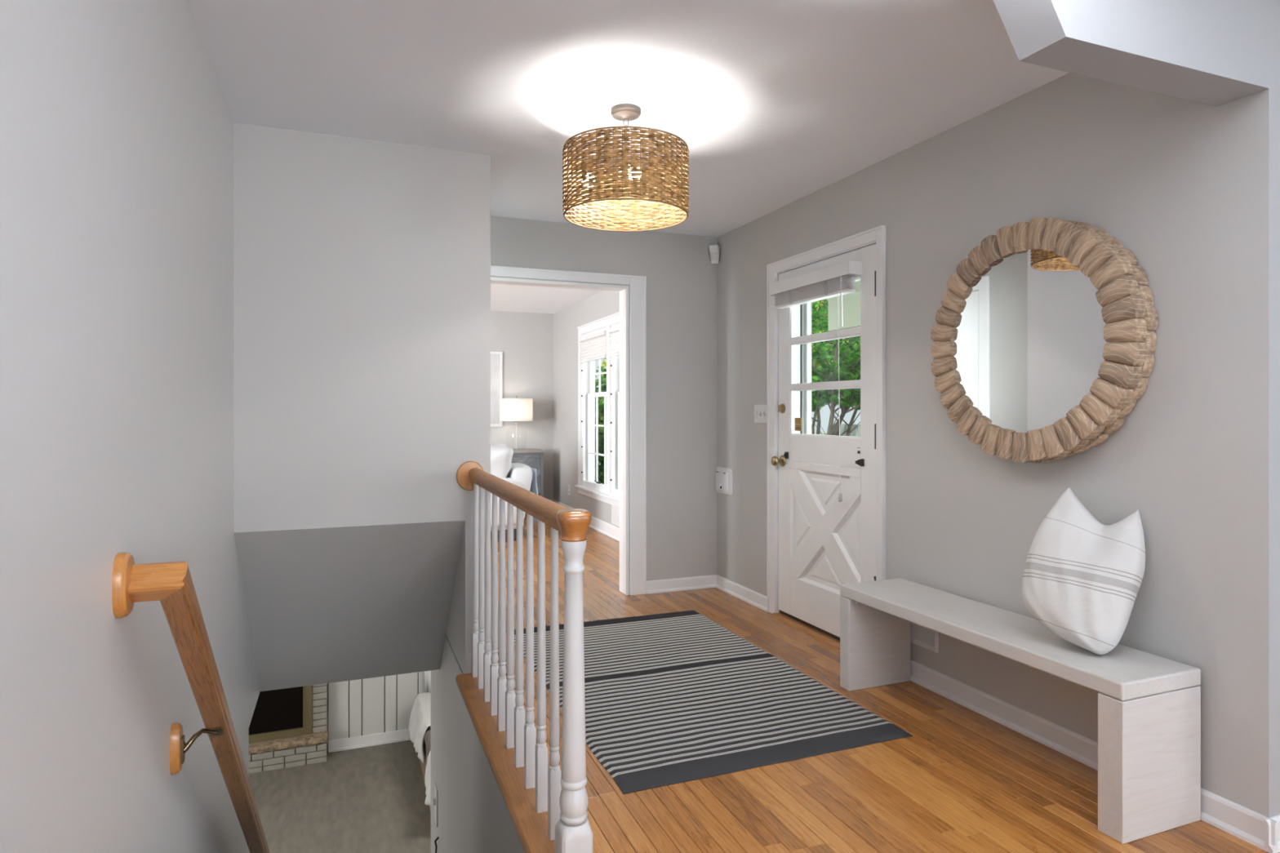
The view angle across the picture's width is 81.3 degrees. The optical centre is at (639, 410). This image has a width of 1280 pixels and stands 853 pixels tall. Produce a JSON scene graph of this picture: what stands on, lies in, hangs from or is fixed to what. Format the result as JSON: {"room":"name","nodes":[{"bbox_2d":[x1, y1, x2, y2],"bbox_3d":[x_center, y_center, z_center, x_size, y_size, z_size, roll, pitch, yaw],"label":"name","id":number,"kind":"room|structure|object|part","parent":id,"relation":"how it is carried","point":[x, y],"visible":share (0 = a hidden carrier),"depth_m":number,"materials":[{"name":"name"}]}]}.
{"room":"entryway","nodes":[
{"label":"entryway","id":0,"kind":"room"},
{"bbox_2d":[0,0,260,852],"bbox_3d":[0.323,1.310,-2.211,0.140,5.040,13.650,0,0,-21],"label":"wall","id":1,"kind":"structure","parent":0,"point":[117,124],"depth_m":1.50,"materials":[{"name":"white paint"}]},
{"bbox_2d":[111,551,269,852],"bbox_3d":[-1.482,1.454,2.731,0.124,2.317,2.591,0,0,-21],"label":"stair handrail","id":2,"kind":"object","parent":1,"relation":"attached to","point":[171,584],"visible":1,"depth_m":1.84,"materials":[{"name":"brown wood"}]},
{"bbox_3d":[-1.453,1.464,2.752,0.054,0.072,3.377,0,-42,-21],"label":"rail","id":3,"kind":"part","parent":2,"relation":"part of","materials":[{"name":"brown wood"}]},
{"bbox_2d":[248,740,431,852],"bbox_3d":[-2.279,3.870,4.981,5.410,0.080,7.220,0,0,-21],"label":"floor","id":4,"kind":"structure","parent":0,"point":[371,799],"depth_m":7.25,"materials":[{"name":"beige carpet"}]},
{"bbox_2d":[248,683,328,773],"bbox_3d":[-4.429,2.693,7.849,2.104,2.306,0.310,0,0,-21],"label":"fireplace","id":5,"kind":"object","parent":4,"relation":"on","point":[288,727],"visible":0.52,"depth_m":8.06,"materials":[{"name":"grey brick"}]},
{"bbox_3d":[-4.284,3.115,7.907,1.324,0.729,0.023,0,0,-21],"label":"frame","id":6,"kind":"part","parent":5,"relation":"part of","materials":[{"name":"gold metal"}]},
{"bbox_3d":[-4.253,3.114,7.933,1.400,0.868,0.030,0,0,-21],"label":"firebox frame","id":7,"kind":"part","parent":5,"relation":"part of","materials":[{"name":"gold metal"}]},
{"bbox_2d":[419,726,431,813],"bbox_3d":[-1.506,3.600,7.908,1.505,0.460,2.020,0,0,-21],"label":"bed","id":8,"kind":"object","parent":4,"relation":"on","point":[423,765],"visible":0.02,"depth_m":7.84,"materials":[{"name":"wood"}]},
{"bbox_2d":[408,692,431,763],"bbox_3d":[-1.727,3.415,8.280,1.552,0.455,0.937,0,0,-21],"label":"duvet","id":9,"kind":"object","parent":8,"relation":"on","point":[420,714],"visible":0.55,"depth_m":8.04,"materials":[{"name":"white fabric"}]},
{"bbox_2d":[423,729,431,764],"bbox_3d":[-1.453,3.385,7.674,1.478,0.306,0.350,0,0,-21],"label":"blanket","id":10,"kind":"object","parent":8,"relation":"on","point":[427,737],"visible":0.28,"depth_m":7.42,"materials":[{"name":"grey fabric"}]},
{"bbox_3d":[-1.505,3.480,7.914,1.440,0.220,1.970,0,0,-21],"label":"mattress","id":11,"kind":"part","parent":8,"relation":"part of","materials":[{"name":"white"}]},
{"bbox_2d":[424,750,431,806],"bbox_3d":[-1.299,3.445,7.221,1.526,0.405,0.556,0,0,-21],"label":"sheet","id":12,"kind":"object","parent":8,"relation":"on","point":[428,771],"visible":0.19,"depth_m":7.04,"materials":[{"name":"white fabric"}]},
{"bbox_2d":[234,122,465,691],"bbox_3d":[-1.487,0.165,3.880,0.957,2.750,1.230,0,0,-21],"label":"wall","id":13,"kind":"structure","parent":0,"point":[349,252],"depth_m":3.34,"materials":[{"name":"grey paint"}]},
{"bbox_2d":[326,311,553,751],"bbox_3d":[-3.546,1.310,8.416,5.570,5.040,0.140,0,0,-21],"label":"wall","id":14,"kind":"structure","parent":0,"point":[525,340],"depth_m":9.11,"materials":[{"name":"grey paint"}]},
{"bbox_3d":[-3.403,2.685,8.408,0.211,2.290,0.020,0,0,-21],"label":"panel","id":15,"kind":"part","parent":14,"relation":"part of","materials":[{"name":"grey wood"}]},
{"bbox_3d":[-3.234,2.685,8.474,0.127,2.290,0.020,0,0,-21],"label":"panel","id":16,"kind":"part","parent":14,"relation":"part of","materials":[{"name":"grey wood"}]},
{"bbox_2d":[328,728,410,752],"bbox_3d":[-2.283,3.768,8.823,2.596,0.125,0.028,0,0,-21],"label":"baseboard","id":17,"kind":"structure","parent":14,"relation":"attached to","point":[368,740],"depth_m":8.50,"materials":[{"name":"white paint"}]},
{"bbox_3d":[-3.056,2.685,8.545,0.233,2.290,0.020,0,0,-21],"label":"panel","id":18,"kind":"part","parent":14,"relation":"part of","materials":[{"name":"grey wood"}]},
{"bbox_3d":[-2.880,2.685,8.614,0.120,2.290,0.020,0,0,-21],"label":"panel","id":19,"kind":"part","parent":14,"relation":"part of","materials":[{"name":"grey wood"}]},
{"bbox_3d":[-2.708,2.685,8.681,0.226,2.290,0.020,0,0,-21],"label":"panel","id":20,"kind":"part","parent":14,"relation":"part of","materials":[{"name":"grey wood"}]},
{"bbox_3d":[-2.533,2.685,8.751,0.127,2.290,0.020,0,0,-21],"label":"panel","id":21,"kind":"part","parent":14,"relation":"part of","materials":[{"name":"grey wood"}]},
{"bbox_2d":[424,671,431,693],"bbox_3d":[-2.312,2.460,8.748,0.610,1.661,0.065,0,0,-21],"label":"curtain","id":22,"kind":"object","parent":14,"relation":"hanging from","point":[427,673],"visible":0.02,"depth_m":8.69,"materials":[{"name":"white fabric"}]},
{"bbox_2d":[490,351,502,426],"bbox_3d":[-2.059,-0.259,8.931,0.815,0.908,0.029,0,0,-21],"label":"framed picture","id":23,"kind":"object","parent":14,"relation":"attached to","point":[495,357],"visible":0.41,"depth_m":9.06,"materials":[{"name":"white plastic"}]},
{"bbox_2d":[431,151,524,852],"bbox_3d":[-0.736,1.310,3.439,0.117,5.040,3.220,0,0,-21],"label":"wall","id":24,"kind":"structure","parent":0,"point":[459,633],"depth_m":3.51,"materials":[{"name":"grey paint"}]},
{"bbox_2d":[432,782,437,826],"bbox_3d":[-1.207,2.319,4.446,0.030,0.242,0.220,0,0,-21],"label":"switch plate","id":25,"kind":"object","parent":24,"relation":"attached to","point":[435,801],"depth_m":4.57,"materials":[{"name":"white plastic"}]},
{"bbox_3d":[-1.253,2.420,4.580,0.008,0.220,0.120,0,0,-21],"label":"plate","id":26,"kind":"part","parent":25,"relation":"part of","materials":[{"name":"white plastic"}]},
{"bbox_2d":[434,836,439,852],"bbox_3d":[-1.175,2.532,4.366,0.030,0.177,0.212,0,0,-21],"label":"power cord","id":27,"kind":"object","parent":24,"relation":"attached to","point":[435,842],"depth_m":4.48,"materials":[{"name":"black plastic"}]},
{"bbox_2d":[455,672,555,852],"bbox_3d":[-0.475,1.272,2.715,0.162,0.084,1.677,0,0,-21],"label":"trim","id":28,"kind":"structure","parent":24,"relation":"attached to","point":[531,826],"depth_m":2.52,"materials":[{"name":"brown wood"}]},
{"bbox_2d":[456,461,592,852],"bbox_3d":[-0.486,0.733,2.708,0.128,0.994,1.684,0,0,-21],"label":"stair railing","id":29,"kind":"object","parent":28,"relation":"on","point":[568,824],"visible":1,"depth_m":2.29,"materials":[{"name":"white paint"}]},
{"bbox_3d":[-0.479,0.300,2.743,0.060,0.062,1.596,0,0,-21],"label":"handrail","id":30,"kind":"part","parent":29,"relation":"part of","materials":[{"name":"brown wood"}]},
{"bbox_3d":[-0.175,0.784,1.973,0.084,0.892,0.084,0,0,-21],"label":"newel post","id":31,"kind":"part","parent":29,"relation":"part of","materials":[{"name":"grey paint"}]},
{"bbox_2d":[490,215,716,595],"bbox_3d":[-0.310,0.010,4.940,1.776,2.440,0.120,0,0,-21],"label":"wall","id":32,"kind":"structure","parent":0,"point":[680,273],"depth_m":5.08,"materials":[{"name":"grey paint"}]},
{"bbox_2d":[490,265,646,595],"bbox_3d":[-0.535,0.166,4.848,1.178,2.128,0.162,0,0,-21],"label":"door frame","id":33,"kind":"structure","parent":32,"relation":"attached to","point":[637,284],"depth_m":4.97,"materials":[{"name":"white paint"}]},
{"bbox_3d":[-0.510,-0.867,4.784,1.146,0.062,0.024,0,0,-21],"label":"head casing","id":34,"kind":"part","parent":33,"relation":"part of","materials":[{"name":"white paint"}]},
{"bbox_3d":[-0.014,0.166,4.979,0.112,2.128,0.024,0,0,-21],"label":"casing","id":35,"kind":"part","parent":33,"relation":"part of","materials":[{"name":"white paint"}]},
{"bbox_2d":[708,244,719,264],"bbox_3d":[0.513,-1.078,5.153,0.067,0.124,0.050,0,0,24],"label":"sensor","id":36,"kind":"object","parent":32,"relation":"attached to","point":[713,249],"visible":1,"depth_m":5.14,"materials":[{"name":"white plastic"}]},
{"bbox_2d":[186,0,1068,313],"bbox_3d":[2.777,-1.285,1.137,12.240,0.150,18.320,0,0,-21],"label":"ceiling","id":37,"kind":"structure","parent":0,"point":[774,104],"depth_m":2.72,"materials":[{"name":"white paint"}]},
{"bbox_2d":[562,103,688,231],"bbox_3d":[-0.057,-0.994,2.998,0.506,0.432,0.508,0,0,-41],"label":"pendant light","id":38,"kind":"object","parent":37,"relation":"hanging from","point":[606,185],"visible":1,"depth_m":2.82,"materials":[{"name":"brown wicker"}]},
{"bbox_3d":[-0.057,-1.145,2.998,0.021,0.066,0.020,0,0,21],"label":"chain","id":39,"kind":"part","parent":38,"relation":"part of","materials":[{"name":"silver metal"}]},
{"bbox_2d":[800,302,811,434],"bbox_3d":[1.148,0.205,4.184,0.036,2.050,1.035,0,0,-21],"label":"column","id":40,"kind":"structure","parent":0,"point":[805,308],"depth_m":4.51,"materials":[{"name":"white"}]},
{"bbox_2d":[827,280,860,331],"bbox_3d":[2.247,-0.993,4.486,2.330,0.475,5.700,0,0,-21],"label":"house","id":41,"kind":"structure","parent":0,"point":[851,301],"depth_m":7.13,"materials":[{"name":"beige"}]},
{"bbox_2d":[553,72,1216,794],"bbox_3d":[0.390,1.310,5.804,0.160,5.040,7.645,0,0,-21],"label":"wall","id":42,"kind":"structure","parent":0,"point":[1138,166],"depth_m":2.93,"materials":[{"name":"grey paint"}]},
{"bbox_2d":[549,499,619,541],"bbox_3d":[-2.812,1.173,6.335,5.410,0.115,4.310,0,0,-21],"label":"baseboard","id":43,"kind":"structure","parent":42,"relation":"attached to","point":[613,531],"depth_m":7.47,"materials":[{"name":"white paint"}]},
{"bbox_2d":[574,311,619,507],"bbox_3d":[-0.255,-0.005,7.370,0.208,1.840,2.050,0,0,-21],"label":"window","id":44,"kind":"structure","parent":42,"relation":"in","point":[608,492],"depth_m":7.82,"materials":[{"name":"white paint"}]},
{"bbox_3d":[-0.668,-0.040,8.249,0.016,1.740,0.070,0,0,-21],"label":"casing","id":45,"kind":"part","parent":44,"relation":"part of","materials":[{"name":"white paint"}]},
{"bbox_2d":[578,330,606,363],"bbox_3d":[-0.497,-0.658,7.798,0.041,0.273,0.865,0,0,-21],"label":"pleated shade","id":46,"kind":"object","parent":44,"relation":"attached to","point":[593,346],"visible":0.95,"depth_m":7.75,"materials":[{"name":"white fabric"}]},
{"bbox_3d":[-0.497,-0.775,7.798,0.041,0.040,0.865,0,0,-21],"label":"head rail","id":47,"kind":"part","parent":46,"relation":"part of","materials":[{"name":"white plastic"}]},
{"bbox_3d":[-0.495,-0.530,7.799,0.032,0.017,0.861,0,0,-21],"label":"rail","id":48,"kind":"part","parent":46,"relation":"part of","materials":[{"name":"white fabric"}]},
{"bbox_3d":[-0.466,-0.010,7.810,0.022,1.640,0.885,0,0,-21],"label":"storm frame","id":49,"kind":"part","parent":44,"relation":"part of","materials":[{"name":"white paint"}]},
{"bbox_3d":[-0.409,0.312,7.833,0.030,0.995,0.885,0,0,-21],"label":"sash","id":50,"kind":"part","parent":44,"relation":"part of","materials":[{"name":"white paint"}]},
{"bbox_3d":[-0.319,0.841,7.344,0.070,0.022,2.050,0,0,-21],"label":"sill","id":51,"kind":"part","parent":44,"relation":"part of","materials":[{"name":"white paint"}]},
{"bbox_3d":[-0.381,-0.492,7.844,0.030,0.675,0.885,0,0,-21],"label":"sash","id":52,"kind":"part","parent":44,"relation":"part of","materials":[{"name":"white paint"}]},
{"bbox_3d":[-0.318,-0.880,7.345,0.028,0.090,2.020,0,0,-21],"label":"head casing","id":53,"kind":"part","parent":44,"relation":"part of","materials":[{"name":"white paint"}]},
{"bbox_2d":[607,325,619,357],"bbox_3d":[-0.140,-0.658,6.891,0.041,0.273,0.865,0,0,-21],"label":"pleated shade","id":54,"kind":"object","parent":44,"relation":"attached to","point":[615,331],"visible":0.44,"depth_m":7.15,"materials":[{"name":"white fabric"}]},
{"bbox_3d":[-0.140,-0.775,6.891,0.041,0.040,0.865,0,0,-21],"label":"head rail","id":55,"kind":"part","parent":54,"relation":"part of","materials":[{"name":"white plastic"}]},
{"bbox_3d":[-0.137,-0.530,6.892,0.032,0.017,0.861,0,0,-21],"label":"rail","id":56,"kind":"part","parent":54,"relation":"part of","materials":[{"name":"white plastic"}]},
{"bbox_3d":[-0.108,-0.010,6.903,0.022,1.640,0.885,0,0,-21],"label":"storm frame","id":57,"kind":"part","parent":44,"relation":"part of","materials":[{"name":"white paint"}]},
{"bbox_3d":[-0.052,0.312,6.925,0.030,0.995,0.885,0,0,-21],"label":"sash","id":58,"kind":"part","parent":44,"relation":"part of","materials":[{"name":"white paint"}]},
{"bbox_2d":[646,574,767,612],"bbox_3d":[0.416,1.188,4.786,0.538,0.083,0.698,0,0,-21],"label":"baseboard","id":59,"kind":"structure","parent":42,"relation":"attached to","point":[753,597],"depth_m":5.05,"materials":[{"name":"white paint"}]},
{"bbox_2d":[715,466,733,495],"bbox_3d":[0.566,0.481,5.093,0.034,0.178,0.222,0,0,-21],"label":"wall control box","id":60,"kind":"object","parent":42,"relation":"attached to","point":[724,476],"visible":1,"depth_m":5.06,"materials":[{"name":"white plastic"}]},
{"bbox_3d":[0.563,0.484,5.106,0.014,0.132,0.168,0,0,-21],"label":"lid","id":61,"kind":"part","parent":60,"relation":"part of","materials":[{"name":"white plastic"}]},
{"bbox_2d":[754,404,766,423],"bbox_3d":[0.749,0.022,4.647,0.020,0.116,0.162,0,0,-21],"label":"switch plate","id":62,"kind":"object","parent":42,"relation":"attached to","point":[760,411],"visible":1,"depth_m":4.65,"materials":[{"name":"white plastic"}]},
{"bbox_2d":[771,244,875,637],"bbox_3d":[0.985,0.189,4.046,0.113,2.013,0.913,0,0,-21],"label":"door","id":63,"kind":"structure","parent":42,"relation":"in","point":[825,543],"depth_m":4.06,"materials":[{"name":"white paint"}]},
{"bbox_3d":[0.816,0.299,4.418,0.071,0.068,0.068,0,0,-21],"label":"knob","id":64,"kind":"part","parent":63,"relation":"part of","materials":[{"name":"gold metal"}]},
{"bbox_2d":[768,260,862,502],"bbox_3d":[0.941,-0.140,4.084,0.081,1.220,0.759,0,0,-21],"label":"door blind","id":65,"kind":"object","parent":63,"relation":"attached to","point":[837,279],"visible":1,"depth_m":3.97,"materials":[{"name":"white fabric"}]},
{"bbox_3d":[0.942,-0.607,4.084,0.052,0.014,0.686,0,0,-21],"label":"rail","id":66,"kind":"part","parent":65,"relation":"part of","materials":[{"name":"white paint"}]},
{"bbox_3d":[0.977,-0.653,3.916,0.006,0.095,0.021,0,0,-21],"label":"ladder cord","id":67,"kind":"part","parent":65,"relation":"part of","materials":[{"name":"grey fabric"}]},
{"bbox_3d":[1.025,-0.128,3.838,0.019,1.115,0.003,0,0,-21],"label":"pull cord","id":68,"kind":"part","parent":65,"relation":"part of","materials":[{"name":"white plastic"}]},
{"bbox_3d":[1.015,1.081,4.068,0.042,0.227,0.644,0,0,-21],"label":"rail","id":69,"kind":"part","parent":63,"relation":"part of","materials":[{"name":"white paint"}]},
{"bbox_3d":[1.015,0.318,4.068,0.042,0.044,0.644,0,0,-21],"label":"rail","id":70,"kind":"part","parent":63,"relation":"part of","materials":[{"name":"white paint"}]},
{"bbox_3d":[1.015,0.217,4.068,0.042,0.151,0.644,0,0,-21],"label":"lock rail","id":71,"kind":"part","parent":63,"relation":"part of","materials":[{"name":"white paint"}]},
{"bbox_3d":[1.015,-0.747,4.068,0.042,0.143,0.644,0,0,-21],"label":"rail","id":72,"kind":"part","parent":63,"relation":"part of","materials":[{"name":"white paint"}]},
{"bbox_3d":[1.018,0.654,4.069,0.010,0.628,0.644,0,0,-21],"label":"recessed panel","id":73,"kind":"part","parent":63,"relation":"part of","materials":[{"name":"white paint"}]},
{"bbox_2d":[766,225,885,648],"bbox_3d":[1.055,0.184,4.095,0.215,2.148,1.054,0,0,-21],"label":"trim","id":74,"kind":"structure","parent":42,"relation":"attached to","point":[877,235],"depth_m":4.29,"materials":[{"name":"white paint"}]},
{"bbox_3d":[0.799,0.170,4.516,0.022,2.120,0.082,0,0,-21],"label":"casing","id":75,"kind":"part","parent":74,"relation":"part of","materials":[{"name":"white paint"}]},
{"bbox_3d":[0.978,-0.859,4.064,0.022,0.062,1.026,0,0,-21],"label":"head casing","id":76,"kind":"part","parent":74,"relation":"part of","materials":[{"name":"white paint"}]},
{"bbox_3d":[1.161,0.170,3.599,0.022,2.120,0.054,0,0,-21],"label":"casing","id":77,"kind":"part","parent":74,"relation":"part of","materials":[{"name":"white paint"}]},
{"bbox_2d":[910,622,939,653],"bbox_3d":[1.248,1.004,3.393,0.010,0.117,0.302,0,0,-21],"label":"air vent","id":78,"kind":"object","parent":42,"relation":"in","point":[923,637],"visible":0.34,"depth_m":3.33,"materials":[{"name":"white plastic"}]},
{"bbox_2d":[930,217,1158,462],"bbox_3d":[1.442,-0.253,2.771,0.108,0.893,0.891,0,0,-21],"label":"round mirror","id":79,"kind":"object","parent":42,"relation":"attached to","point":[1044,336],"visible":1,"depth_m":2.66,"materials":[{"name":"brown wood"}]},
{"bbox_2d":[952,248,1107,432],"bbox_3d":[1.450,-0.255,2.775,0.084,0.690,0.690,0,0,-21],"label":"mirror glass","id":80,"kind":"object","parent":79,"relation":"attached to","point":[1030,326],"depth_m":2.71,"materials":[{"name":"silver metal"}]},
{"bbox_2d":[490,512,1279,852],"bbox_3d":[2.777,1.380,1.137,12.000,0.300,18.080,0,0,-21],"label":"floor","id":81,"kind":"structure","parent":0,"point":[964,781],"depth_m":2.43,"materials":[{"name":"brown wood"}]},
{"bbox_2d":[490,444,532,541],"bbox_3d":[-1.583,0.779,7.254,0.957,0.901,0.863,0,0,-21],"label":"armchair","id":82,"kind":"object","parent":81,"relation":"on","point":[502,467],"visible":0.27,"depth_m":6.99,"materials":[{"name":"white fabric"}]},
{"bbox_2d":[490,444,513,478],"bbox_3d":[-1.486,0.540,7.240,0.453,0.422,0.671,0,0,-21],"label":"cushion","id":83,"kind":"object","parent":82,"relation":"on","point":[501,466],"depth_m":6.99,"materials":[{"name":"grey fabric"}]},
{"bbox_3d":[-1.454,0.860,6.934,0.792,0.465,0.172,0,0,-21],"label":"arm","id":84,"kind":"part","parent":82,"relation":"part of","materials":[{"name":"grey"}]},
{"bbox_3d":[-1.181,1.145,7.037,0.048,0.170,0.046,0,0,-21],"label":"leg","id":85,"kind":"part","parent":82,"relation":"part of","materials":[{"name":"black paint"}]},
{"bbox_3d":[-1.277,0.812,7.368,0.305,0.566,0.822,0,0,-21],"label":"backrest","id":86,"kind":"part","parent":82,"relation":"part of","materials":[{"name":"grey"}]},
{"bbox_2d":[529,467,537,524],"bbox_3d":[-1.056,0.840,7.390,0.058,0.541,0.326,0,0,-21],"label":"throw blanket","id":87,"kind":"object","parent":82,"relation":"hanging from","point":[533,488],"visible":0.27,"depth_m":7.30,"materials":[{"name":"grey fabric"}]},
{"bbox_2d":[511,448,545,497],"bbox_3d":[-1.642,0.849,8.827,0.945,0.762,0.470,0,0,-21],"label":"base cabinet","id":88,"kind":"object","parent":81,"relation":"on","point":[533,458],"visible":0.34,"depth_m":8.77,"materials":[{"name":"grey wood"}]},
{"bbox_2d":[499,395,533,445],"bbox_3d":[-1.471,0.145,8.879,0.391,0.641,0.391,0,0,-21],"label":"table lamp","id":89,"kind":"object","parent":88,"relation":"on","point":[516,410],"visible":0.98,"depth_m":8.71,"materials":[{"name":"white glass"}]},
{"bbox_3d":[-1.471,-0.009,8.879,0.391,0.267,0.391,0,0,-21],"label":"shade trim","id":90,"kind":"part","parent":89,"relation":"part of","materials":[{"name":"white fabric"}]},
{"bbox_3d":[-1.471,-0.009,8.879,0.384,0.262,0.384,0,0,-21],"label":"lamp shade","id":91,"kind":"part","parent":89,"relation":"part of","materials":[{"name":"beige fabric"}]},
{"bbox_3d":[-1.566,0.510,8.634,0.845,0.030,0.025,0,0,-21],"label":"rail","id":92,"kind":"part","parent":88,"relation":"part of","materials":[{"name":"grey wood"}]},
{"bbox_3d":[-1.157,0.863,8.796,0.035,0.735,0.025,0,0,-21],"label":"post","id":93,"kind":"part","parent":88,"relation":"part of","materials":[{"name":"grey wood"}]},
{"bbox_2d":[506,610,912,794],"bbox_3d":[0.141,1.224,3.484,1.172,0.010,1.905,0,0,-21],"label":"striped rug","id":94,"kind":"object","parent":81,"relation":"on","point":[673,698],"visible":0.87,"depth_m":3.08,"materials":[{"name":"grey fabric"}]},
{"bbox_2d":[840,577,1200,844],"bbox_3d":[1.287,1.002,2.778,0.341,0.456,1.303,0,0,-21],"label":"bench","id":95,"kind":"object","parent":81,"relation":"on","point":[1149,704],"visible":1,"depth_m":2.23,"materials":[{"name":"white wood"}]},
{"bbox_3d":[1.060,1.028,3.354,0.339,0.404,0.064,0,0,-21],"label":"leg","id":96,"kind":"part","parent":95,"relation":"part of","materials":[{"name":"white wood"}]},
{"bbox_3d":[1.287,0.799,2.778,0.341,0.051,1.303,0,0,-21],"label":"seat","id":97,"kind":"part","parent":95,"relation":"part of","materials":[{"name":"white wood"}]},
{"bbox_2d":[1022,487,1145,654],"bbox_3d":[1.441,0.519,2.439,0.246,0.509,0.336,0,0,-40],"label":"throw pillow","id":98,"kind":"object","parent":95,"relation":"on","point":[1082,578],"visible":1,"depth_m":2.38,"materials":[{"name":"fabric"}]},
{"bbox_3d":[1.511,1.028,2.209,0.339,0.404,0.077,0,0,-21],"label":"leg","id":99,"kind":"part","parent":95,"relation":"part of","materials":[{"name":"white wood"}]},
{"bbox_2d":[993,0,1279,817],"bbox_3d":[4.349,0.018,3.183,7.575,2.457,0.135,0,0,-21],"label":"wall","id":100,"kind":"structure","parent":0,"point":[1224,55],"depth_m":2.11,"materials":[{"name":"grey paint"}]},
{"bbox_2d":[910,659,1279,852],"bbox_3d":[4.534,1.187,4.027,6.612,0.086,1.615,0,0,-21],"label":"baseboard","id":101,"kind":"structure","parent":100,"relation":"attached to","point":[1259,830],"depth_m":2.68,"materials":[{"name":"white paint"}]},
{"label":"outside","id":102,"kind":"structure","parent":0,"visible":0},
{"bbox_3d":[8.921,1.580,21.786,27.430,0.200,46.000,0,0,-21],"label":"lawn","id":103,"kind":"structure","parent":102,"visible":0},
{"bbox_2d":[595,366,606,484],"bbox_3d":[-0.610,0.421,11.036,1.810,2.156,2.047,0,0,-21],"label":"shrub","id":104,"kind":"object","parent":103,"relation":"on","point":[601,399],"visible":0.06,"depth_m":10.57,"materials":[{"name":"green plant"}]},
{"bbox_2d":[600,358,606,391],"bbox_3d":[-0.167,-0.107,16.597,1.789,3.340,2.018,0,0,-21],"label":"shrub","id":105,"kind":"object","parent":103,"relation":"on","point":[604,364],"visible":0.02,"depth_m":16.55,"materials":[{"name":"green plant"}]},
{"bbox_2d":[811,298,860,435],"bbox_3d":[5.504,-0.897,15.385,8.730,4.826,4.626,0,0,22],"label":"tree","id":106,"kind":"object","parent":103,"relation":"on","point":[821,304],"visible":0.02,"depth_m":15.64,"materials":[{"name":"green plant"}]},
{"bbox_2d":[834,423,860,436],"bbox_3d":[5.635,0.880,11.984,0.070,1.200,8.170,0,0,-21],"label":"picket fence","id":107,"kind":"object","parent":103,"relation":"on","point":[843,427],"visible":0.02,"depth_m":15.19,"materials":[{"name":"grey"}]}
]}

